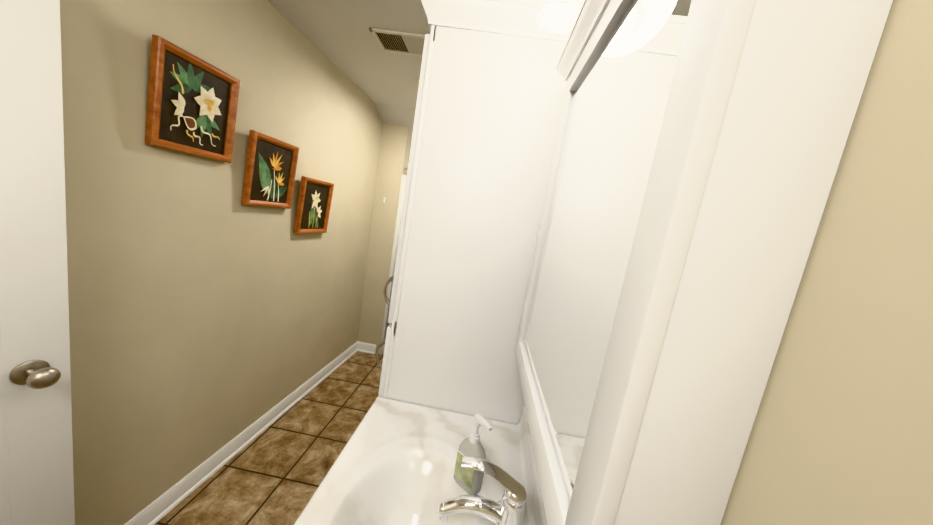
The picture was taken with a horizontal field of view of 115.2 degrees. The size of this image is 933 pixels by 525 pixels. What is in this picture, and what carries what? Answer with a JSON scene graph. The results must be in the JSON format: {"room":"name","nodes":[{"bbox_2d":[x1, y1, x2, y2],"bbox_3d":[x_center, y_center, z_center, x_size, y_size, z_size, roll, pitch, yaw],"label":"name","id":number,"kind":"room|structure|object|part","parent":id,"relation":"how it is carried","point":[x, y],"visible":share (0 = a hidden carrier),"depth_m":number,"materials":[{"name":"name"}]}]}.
{"room":"bathroom","nodes":[
{"label":"bathroom","id":0,"kind":"room"},
{"bbox_2d":[60,0,382,524],"bbox_3d":[-1.350,-0.097,1.482,0.500,2.420,5.050,10,8,3],"label":"wall","id":1,"kind":"structure","parent":0,"point":[210,314],"depth_m":1.30,"materials":[{"name":"paint"}]},
{"bbox_2d":[0,0,74,524],"bbox_3d":[-1.214,0.261,0.452,0.248,2.030,0.810,10,8,3],"label":"entry door","id":2,"kind":"structure","parent":1,"relation":"in","point":[36,468],"depth_m":0.76,"materials":[{"name":"white wood"}]},
{"bbox_2d":[145,34,239,162],"bbox_3d":[-1.072,-0.614,1.184,0.069,0.363,0.317,10,8,3],"label":"picture","id":3,"kind":"object","parent":1,"relation":"attached to","point":[192,103],"visible":1,"depth_m":1.15,"materials":[{"name":"brown wood"}]},
{"bbox_2d":[124,341,360,524],"bbox_3d":[-1.285,1.012,2.121,0.120,0.095,2.101,10,8,3],"label":"baseboard","id":4,"kind":"structure","parent":1,"relation":"attached to","point":[162,506],"depth_m":1.66,"materials":[{"name":"white wood"}]},
{"bbox_2d":[241,130,298,208],"bbox_3d":[-1.052,-0.482,1.609,0.069,0.363,0.317,10,8,3],"label":"picture","id":5,"kind":"object","parent":1,"relation":"attached to","point":[270,171],"visible":1,"depth_m":1.58,"materials":[{"name":"brown wood"}]},
{"bbox_2d":[293,176,333,233],"bbox_3d":[-1.029,-0.378,2.015,0.069,0.363,0.317,10,8,3],"label":"picture","id":6,"kind":"object","parent":1,"relation":"attached to","point":[314,205],"visible":1,"depth_m":1.99,"materials":[{"name":"brown wood"}]},
{"bbox_2d":[357,123,410,353],"bbox_3d":[-0.833,-0.239,3.420,0.250,2.321,0.860,10,8,3],"label":"wall","id":7,"kind":"structure","parent":1,"relation":"attached to","point":[394,152],"depth_m":2.97,"materials":[{"name":"paint"}]},
{"bbox_2d":[154,351,382,524],"bbox_3d":[-0.839,1.258,1.618,2.150,0.100,5.050,10,8,3],"label":"floor","id":8,"kind":"structure","parent":0,"point":[276,471],"depth_m":1.73,"materials":[{"name":"tile"}]},
{"bbox_2d":[379,175,406,354],"bbox_3d":[-0.305,0.080,3.413,0.895,1.870,0.871,10,8,3],"label":"wall surround","id":9,"kind":"object","parent":8,"relation":"on","point":[394,253],"visible":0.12,"depth_m":3.00,"materials":[{"name":"plastic"}]},
{"bbox_2d":[294,397,547,524],"bbox_3d":[-0.169,0.914,0.675,0.595,1.050,0.911,10,8,3],"label":"bathroom vanity","id":10,"kind":"object","parent":8,"relation":"on","point":[399,463],"visible":1,"depth_m":0.80,"materials":[{"name":"white ceramic"}]},
{"bbox_2d":[453,413,491,495],"bbox_3d":[0.016,0.494,0.776,0.077,0.199,0.072,10,8,3],"label":"soap bottle","id":11,"kind":"object","parent":10,"relation":"on","point":[471,481],"depth_m":0.76,"materials":[{"name":"green"}]},
{"bbox_2d":[438,456,526,524],"bbox_3d":[0.039,0.527,0.663,0.192,0.175,0.168,10,8,3],"label":"faucet","id":12,"kind":"object","parent":10,"relation":"on","point":[483,509],"depth_m":0.65,"materials":[{"name":"silver metal"}]},
{"bbox_2d":[376,0,569,424],"bbox_3d":[-0.021,0.268,1.273,0.591,2.193,0.536,10,8,3],"label":"linen cabinet","id":13,"kind":"object","parent":8,"relation":"on","point":[491,92],"visible":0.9,"depth_m":0.98,"materials":[{"name":"white wood"}]},
{"bbox_3d":[-0.360,0.688,1.355,0.058,0.991,0.429,10,8,3],"label":"door","id":14,"kind":"part","parent":13,"relation":"part of","materials":[{"name":"white wood"}]},
{"bbox_3d":[-0.201,-0.281,1.216,0.058,0.965,0.429,10,8,3],"label":"door","id":15,"kind":"part","parent":13,"relation":"part of","materials":[{"name":"white wood"}]},
{"bbox_2d":[267,0,429,138],"bbox_3d":[-0.476,-0.951,1.301,2.150,0.660,5.050,10,8,3],"label":"ceiling","id":16,"kind":"structure","parent":0,"point":[338,35],"depth_m":1.68,"materials":[{"name":"paint"}]},
{"bbox_2d":[369,28,424,56],"bbox_3d":[-0.326,-1.178,1.601,0.336,0.012,0.200,10,8,3],"label":"ceiling vent","id":17,"kind":"object","parent":16,"relation":"in","point":[398,42],"visible":0.65,"depth_m":1.58,"materials":[{"name":"silver metal"}]},
{"bbox_2d":[720,0,932,524],"bbox_3d":[0.362,0.199,1.383,0.120,2.420,5.050,10,8,3],"label":"wall","id":18,"kind":"structure","parent":0,"point":[841,433],"depth_m":0.20,"materials":[{"name":"paint"}]},
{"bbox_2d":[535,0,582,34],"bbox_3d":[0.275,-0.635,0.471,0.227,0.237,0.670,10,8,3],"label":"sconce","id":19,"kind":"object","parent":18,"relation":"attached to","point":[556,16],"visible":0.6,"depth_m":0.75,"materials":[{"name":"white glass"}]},
{"bbox_2d":[514,0,892,524],"bbox_3d":[0.226,-0.087,0.536,0.143,0.829,0.692,10,8,3],"label":"mirror","id":20,"kind":"object","parent":18,"relation":"attached to","point":[699,146],"visible":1,"depth_m":0.25,"materials":[{"name":"white mirror"}]},
{"bbox_3d":[0.197,-0.069,0.541,0.004,0.683,0.528,10,8,3],"label":"glass","id":21,"kind":"part","parent":20,"relation":"part of","materials":[{"name":"white mirror"}]}
]}

